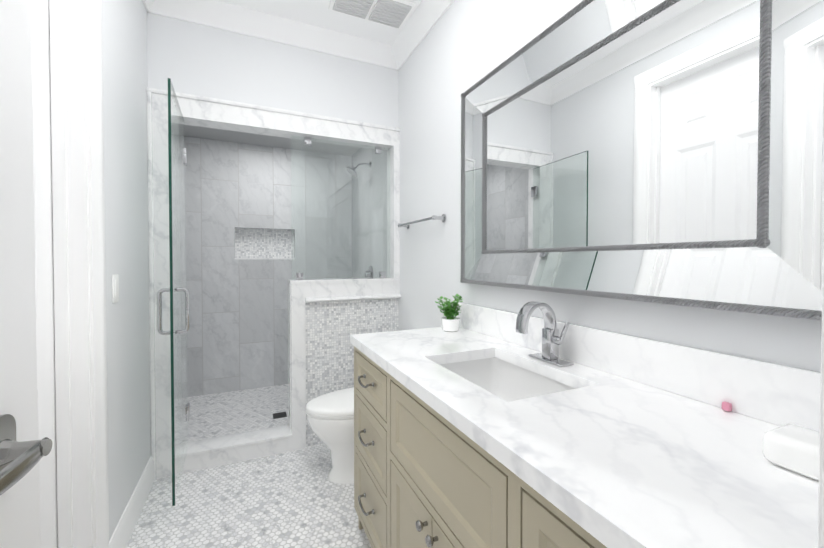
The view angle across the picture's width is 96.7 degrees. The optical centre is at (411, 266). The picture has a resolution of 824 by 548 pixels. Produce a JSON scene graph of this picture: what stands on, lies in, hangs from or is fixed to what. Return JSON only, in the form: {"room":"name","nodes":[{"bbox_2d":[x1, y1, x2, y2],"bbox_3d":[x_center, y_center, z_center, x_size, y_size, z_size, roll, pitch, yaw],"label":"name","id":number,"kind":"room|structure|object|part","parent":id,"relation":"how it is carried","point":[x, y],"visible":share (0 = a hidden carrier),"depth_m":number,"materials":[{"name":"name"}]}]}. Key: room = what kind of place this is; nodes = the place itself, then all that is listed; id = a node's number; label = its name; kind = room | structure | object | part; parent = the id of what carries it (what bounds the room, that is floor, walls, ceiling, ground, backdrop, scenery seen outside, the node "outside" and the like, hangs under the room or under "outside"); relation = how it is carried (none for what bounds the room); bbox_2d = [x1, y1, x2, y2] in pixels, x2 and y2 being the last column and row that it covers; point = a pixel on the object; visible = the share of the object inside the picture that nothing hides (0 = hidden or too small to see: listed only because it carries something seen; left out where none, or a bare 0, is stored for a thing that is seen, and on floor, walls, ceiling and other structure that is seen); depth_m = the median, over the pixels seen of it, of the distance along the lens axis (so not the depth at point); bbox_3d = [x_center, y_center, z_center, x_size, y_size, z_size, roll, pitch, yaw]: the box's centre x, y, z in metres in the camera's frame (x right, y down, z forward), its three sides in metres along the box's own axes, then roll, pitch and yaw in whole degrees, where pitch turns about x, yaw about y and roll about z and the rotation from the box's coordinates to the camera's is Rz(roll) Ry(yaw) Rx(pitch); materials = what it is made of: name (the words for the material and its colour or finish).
{"room":"bathroom","nodes":[
{"label":"bathroom","id":0,"kind":"room"},
{"bbox_2d":[102,0,150,540],"bbox_3d":[-1.054,-0.143,0.950,0.140,2.740,2.635,0,1,-24],"label":"wall","id":1,"kind":"structure","parent":0,"point":[124,52],"depth_m":1.67,"materials":[{"name":"white paint"}]},
{"bbox_2d":[30,0,57,547],"bbox_3d":[-1.052,0.013,0.863,0.157,2.420,0.776,0,1,-24],"label":"door frame","id":2,"kind":"structure","parent":1,"relation":"in","point":[43,229],"depth_m":1.17,"materials":[{"name":"white paint"}]},
{"bbox_2d":[49,0,93,547],"bbox_3d":[-1.001,0.008,0.886,0.100,2.440,0.810,0,1,-24],"label":"door frame","id":3,"kind":"structure","parent":1,"relation":"attached to","point":[69,126],"depth_m":1.24,"materials":[{"name":"white paint"}]},
{"bbox_2d":[86,0,108,547],"bbox_3d":[-1.132,0.001,1.321,0.021,2.440,0.090,0,1,-24],"label":"trim","id":4,"kind":"structure","parent":1,"relation":"attached to","point":[97,266],"depth_m":1.31,"materials":[{"name":"white paint"}]},
{"bbox_2d":[112,274,118,302],"bbox_3d":[-1.225,0.092,1.516,0.008,0.116,0.070,0,1,-24],"label":"switch plate","id":5,"kind":"object","parent":1,"relation":"attached to","point":[115,288],"visible":0.98,"depth_m":1.50,"materials":[{"name":"white plastic"}]},
{"bbox_2d":[109,456,153,547],"bbox_3d":[-1.311,1.144,1.730,0.016,0.140,0.760,0,1,-24],"label":"baseboard","id":6,"kind":"structure","parent":1,"relation":"attached to","point":[123,531],"depth_m":1.70,"materials":[{"name":"white paint"}]},
{"bbox_2d":[142,0,153,12],"bbox_3d":[-0.949,-1.458,0.976,0.090,0.110,2.395,0,1,-24],"label":"crown molding","id":7,"kind":"structure","parent":1,"relation":"attached to","point":[148,4],"depth_m":2.01,"materials":[{"name":"white paint"}]},
{"bbox_2d":[126,384,371,547],"bbox_3d":[-0.502,1.256,1.769,1.800,0.115,4.290,0,1,-24],"label":"floor","id":8,"kind":"structure","parent":0,"point":[295,499],"depth_m":1.91,"materials":[{"name":"white tile"}]},
{"bbox_2d":[183,437,291,472],"bbox_3d":[-1.089,1.157,2.325,0.610,0.095,0.140,0,1,-24],"label":"shower curb","id":9,"kind":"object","parent":8,"relation":"on","point":[221,457],"depth_m":2.25,"materials":[{"name":"white stone"}]},
{"bbox_2d":[186,424,291,456],"bbox_3d":[-1.089,1.100,2.324,0.610,0.020,0.164,0,1,-24],"label":"sill","id":10,"kind":"structure","parent":9,"relation":"on","point":[215,444],"depth_m":2.30,"materials":[{"name":"white stone"}]},
{"bbox_2d":[273,412,286,418],"bbox_3d":[-1.047,1.179,2.899,0.100,0.003,0.100,0,1,-24],"label":"shower drain","id":11,"kind":"object","parent":8,"relation":"on","point":[279,415],"visible":1,"depth_m":2.89,"materials":[{"name":"grey metal"}]},
{"bbox_2d":[306,387,353,483],"bbox_3d":[-0.258,0.823,2.174,0.726,0.768,0.396,0,1,-24],"label":"toilet","id":12,"kind":"object","parent":8,"relation":"on","point":[330,417],"visible":0.19,"depth_m":2.01,"materials":[{"name":"white ceramic"}]},
{"bbox_3d":[-0.344,0.791,2.135,0.537,0.048,0.384,0,1,-24],"label":"seat","id":13,"kind":"part","parent":12,"relation":"part of","materials":[{"name":"white plastic"}]},
{"bbox_2d":[350,341,617,547],"bbox_3d":[0.292,0.793,1.104,0.607,0.862,1.529,0,1,-24],"label":"bathroom vanity","id":14,"kind":"object","parent":8,"relation":"on","point":[421,480],"depth_m":0.97,"materials":[{"name":"paint"}]},
{"bbox_3d":[-0.188,0.695,1.471,0.035,0.030,0.130,0,1,-24],"label":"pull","id":15,"kind":"part","parent":14,"relation":"part of","materials":[{"name":"grey metal"}]},
{"bbox_3d":[-0.188,0.465,1.467,0.035,0.030,0.130,0,1,-24],"label":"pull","id":16,"kind":"part","parent":14,"relation":"part of","materials":[{"name":"grey metal"}]},
{"bbox_3d":[-0.188,0.965,1.475,0.035,0.030,0.130,0,1,-24],"label":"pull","id":17,"kind":"part","parent":14,"relation":"part of","materials":[{"name":"grey metal"}]},
{"bbox_3d":[0.027,0.706,1.000,0.032,0.027,0.028,0,1,-24],"label":"knob","id":18,"kind":"part","parent":14,"relation":"part of","materials":[{"name":"grey metal"}]},
{"bbox_3d":[0.051,0.707,0.945,0.032,0.027,0.028,0,1,-24],"label":"knob","id":19,"kind":"part","parent":14,"relation":"part of","materials":[{"name":"grey metal"}]},
{"bbox_2d":[350,325,818,547],"bbox_3d":[0.299,0.343,1.104,0.587,0.038,1.538,0,1,-24],"label":"countertop","id":20,"kind":"structure","parent":14,"relation":"on","point":[645,466],"depth_m":0.67,"materials":[{"name":"white stone"}]},
{"bbox_2d":[435,294,462,331],"bbox_3d":[0.183,0.223,1.778,0.150,0.179,0.121,0,1,-24],"label":"potted plant","id":21,"kind":"object","parent":20,"relation":"on","point":[450,321],"visible":1,"depth_m":1.76,"materials":[{"name":"green plant"}]},
{"bbox_3d":[0.188,0.282,1.780,0.094,0.060,0.094,0,1,-24],"label":"pot","id":22,"kind":"part","parent":21,"relation":"part of","materials":[{"name":"white ceramic"}]},
{"bbox_2d":[442,353,569,396],"bbox_3d":[0.280,0.434,1.165,0.339,0.169,0.488,0,1,-24],"label":"sink","id":23,"kind":"object","parent":20,"relation":"in","point":[502,374],"depth_m":1.37,"materials":[{"name":"white ceramic"}]},
{"bbox_2d":[514,301,573,364],"bbox_3d":[0.429,0.220,1.229,0.169,0.204,0.150,0,1,-24],"label":"faucet","id":24,"kind":"object","parent":20,"relation":"on","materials":[{"name":"silver metal"}]},
{"bbox_2d":[722,402,731,411],"bbox_3d":[0.715,0.318,0.831,0.014,0.018,0.017,0,1,-24],"label":"soap","id":25,"kind":"object","parent":20,"relation":"on","point":[726,406],"visible":1,"depth_m":0.83,"materials":[{"name":"pink"}]},
{"bbox_2d":[763,424,818,480],"bbox_3d":[0.653,0.305,0.599,0.095,0.054,0.095,0,1,-24],"label":"soap dish","id":26,"kind":"object","parent":20,"relation":"on","point":[794,447],"visible":0.96,"depth_m":0.59,"materials":[{"name":"white ceramic"}]},
{"bbox_2d":[185,136,351,396],"bbox_3d":[-1.358,-0.187,3.636,1.520,2.740,0.140,0,1,-24],"label":"wall","id":27,"kind":"structure","parent":0,"point":[237,336],"depth_m":3.47,"materials":[{"name":"tile"}]},
{"bbox_2d":[235,228,293,257],"bbox_3d":[-1.458,-0.217,3.639,0.540,0.300,0.050,0,1,-24],"label":"wall niche","id":28,"kind":"object","parent":27,"relation":"attached to","point":[262,243],"visible":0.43,"depth_m":3.61,"materials":[{"name":"tile"}]},
{"bbox_2d":[235,258,294,258],"bbox_3d":[-1.430,-0.072,3.578,0.540,0.012,0.090,0,1,-24],"label":"sill","id":29,"kind":"structure","parent":27,"relation":"attached to","point":[264,258],"depth_m":3.53,"materials":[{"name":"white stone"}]},
{"bbox_2d":[185,125,359,155],"bbox_3d":[-1.085,-1.347,3.013,1.520,0.400,1.185,0,1,-24],"label":"ceiling","id":30,"kind":"structure","parent":0,"point":[230,136],"depth_m":3.36,"materials":[{"name":"grey"}]},
{"bbox_2d":[147,12,398,127],"bbox_3d":[-0.816,-1.267,2.420,1.520,0.540,0.120,0,1,-24],"label":"wall","id":31,"kind":"structure","parent":0,"point":[185,57],"depth_m":2.31,"materials":[{"name":"white paint"}]},
{"bbox_2d":[146,87,399,479],"bbox_3d":[-0.812,0.103,2.433,1.520,2.200,0.140,0,1,-24],"label":"trim","id":32,"kind":"structure","parent":31,"relation":"attached to","point":[199,113],"depth_m":2.15,"materials":[{"name":"white stone"}]},
{"bbox_2d":[157,78,189,505],"bbox_3d":[-1.218,0.121,1.921,0.129,1.931,0.604,0,1,-26],"label":"shower door","id":33,"kind":"structure","parent":32,"relation":"attached to","point":[178,290],"depth_m":1.78,"materials":[{"name":"clear glass"}]},
{"bbox_3d":[-1.146,0.210,1.698,0.060,0.219,0.019,0,1,-26],"label":"handle","id":34,"kind":"part","parent":33,"relation":"part of","materials":[{"name":"silver metal"}]},
{"bbox_3d":[-1.216,0.121,1.916,0.010,1.930,0.586,0,1,-26],"label":"pane","id":35,"kind":"part","parent":33,"relation":"part of","materials":[{"name":"clear glass"}]},
{"bbox_3d":[-1.083,0.209,1.728,0.060,0.219,0.019,0,1,-26],"label":"handle","id":36,"kind":"part","parent":33,"relation":"part of","materials":[{"name":"silver metal"}]},
{"bbox_2d":[148,0,398,69],"bbox_3d":[-0.772,-1.481,2.320,1.520,0.110,0.090,0,1,-24],"label":"crown molding","id":37,"kind":"structure","parent":31,"relation":"attached to","point":[236,19],"depth_m":2.28,"materials":[{"name":"white paint"}]},
{"bbox_2d":[217,0,421,44],"bbox_3d":[-0.571,-1.578,1.872,1.800,0.100,3.960,0,1,-24],"label":"ceiling","id":38,"kind":"structure","parent":0,"point":[318,13],"depth_m":2.25,"materials":[{"name":"white paint"}]},
{"bbox_2d":[328,0,415,28],"bbox_3d":[-0.235,-1.519,2.151,0.460,0.025,0.250,0,1,-24],"label":"ceiling vent","id":39,"kind":"object","parent":38,"relation":"in","point":[393,13],"visible":1,"depth_m":2.16,"materials":[{"name":"white plastic"}]},
{"bbox_2d":[305,298,398,445],"bbox_3d":[-0.470,0.655,2.608,0.760,1.090,0.120,0,1,-24],"label":"half wall","id":40,"kind":"structure","parent":0,"point":[332,327],"depth_m":2.52,"materials":[{"name":"tile"}]},
{"bbox_2d":[288,277,399,450],"bbox_3d":[-0.468,0.644,2.598,0.765,1.112,0.156,0,1,-24],"label":"trim","id":41,"kind":"structure","parent":40,"relation":"attached to","point":[299,291],"depth_m":2.41,"materials":[{"name":"white stone"}]},
{"bbox_2d":[291,136,389,279],"bbox_3d":[-0.481,-0.391,2.574,0.701,0.956,0.024,0,1,-24],"label":"glass","id":42,"kind":"object","parent":41,"relation":"on","point":[300,275],"visible":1,"depth_m":2.56,"materials":[{"name":"clear glass"}]},
{"bbox_2d":[305,294,400,302],"bbox_3d":[-0.391,0.221,2.535,0.670,0.030,0.024,0,1,-24],"label":"trim","id":43,"kind":"structure","parent":41,"relation":"attached to","point":[347,298],"depth_m":2.52,"materials":[{"name":"white stone"}]},
{"bbox_2d":[352,0,821,371],"bbox_3d":[0.186,-0.164,2.238,0.140,2.740,3.960,0,1,-24],"label":"wall","id":44,"kind":"structure","parent":0,"point":[463,46],"depth_m":1.95,"materials":[{"name":"white paint"}]},
{"bbox_2d":[346,162,372,277],"bbox_3d":[-0.471,-0.395,3.243,0.221,1.088,0.150,0,1,-24],"label":"shower head","id":45,"kind":"object","parent":44,"relation":"attached to","point":[370,270],"depth_m":3.25},
{"bbox_2d":[398,214,445,228],"bbox_3d":[0.043,-0.275,2.281,0.078,0.048,0.548,0,1,-24],"label":"towel rail","id":46,"kind":"object","parent":44,"relation":"attached to","point":[442,218],"visible":1,"depth_m":2.13,"materials":[{"name":"silver metal"}]},
{"bbox_3d":[0.146,-0.271,2.054,0.078,0.048,0.048,0,1,-24],"label":"post","id":47,"kind":"part","parent":46,"relation":"part of","materials":[{"name":"silver metal"}]},
{"bbox_2d":[391,0,453,68],"bbox_3d":[0.354,-1.468,1.565,0.090,0.110,2.395,0,1,-24],"label":"crown molding","id":48,"kind":"structure","parent":44,"relation":"attached to","point":[426,16],"depth_m":2.26,"materials":[{"name":"white paint"}]},
{"bbox_2d":[456,302,820,430],"bbox_3d":[0.558,0.260,1.220,0.019,0.125,1.538,0,1,-24],"label":"backsplash","id":49,"kind":"structure","parent":44,"relation":"attached to","point":[781,394],"depth_m":0.91,"materials":[{"name":"white stone"}]},
{"bbox_2d":[460,0,823,319],"bbox_3d":[0.530,-0.372,1.226,0.060,0.928,1.298,0,1,-24],"label":"mirror","id":50,"kind":"object","parent":44,"relation":"attached to","point":[670,152],"visible":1,"depth_m":0.97,"materials":[{"name":"grey metal"}]},
{"bbox_3d":[0.542,-0.372,1.232,0.004,0.630,1.000,0,1,-24],"label":"glass","id":51,"kind":"part","parent":50,"relation":"part of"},
{"bbox_3d":[0.537,-0.372,1.230,0.016,0.646,1.016,0,1,-24],"label":"trim","id":52,"kind":"part","parent":50,"relation":"part of","materials":[{"name":"silver metal"}]},
{"bbox_3d":[0.221,-0.130,0.147,1.800,2.740,0.120,0,1,-24],"label":"wall","id":53,"kind":"structure","parent":0,"visible":0},
{"bbox_2d":[0,0,52,547],"bbox_3d":[-0.552,0.017,0.275,0.157,2.430,0.727,0,1,-18],"label":"entry door","id":54,"kind":"structure","parent":53,"relation":"in","point":[24,450],"depth_m":0.58,"materials":[{"name":"white paint"}]},
{"bbox_3d":[-0.576,0.276,0.515,0.061,0.108,0.131,0,1,-18],"label":"handle","id":55,"kind":"part","parent":54,"relation":"part of","materials":[{"name":"grey metal"}]},
{"bbox_2d":[817,214,823,547],"bbox_3d":[-0.013,-0.023,0.051,0.883,2.530,0.146,0,1,-24],"label":"door frame","id":56,"kind":"structure","parent":53,"relation":"attached to","point":[820,485],"depth_m":0.25,"materials":[{"name":"white paint"}]}
]}

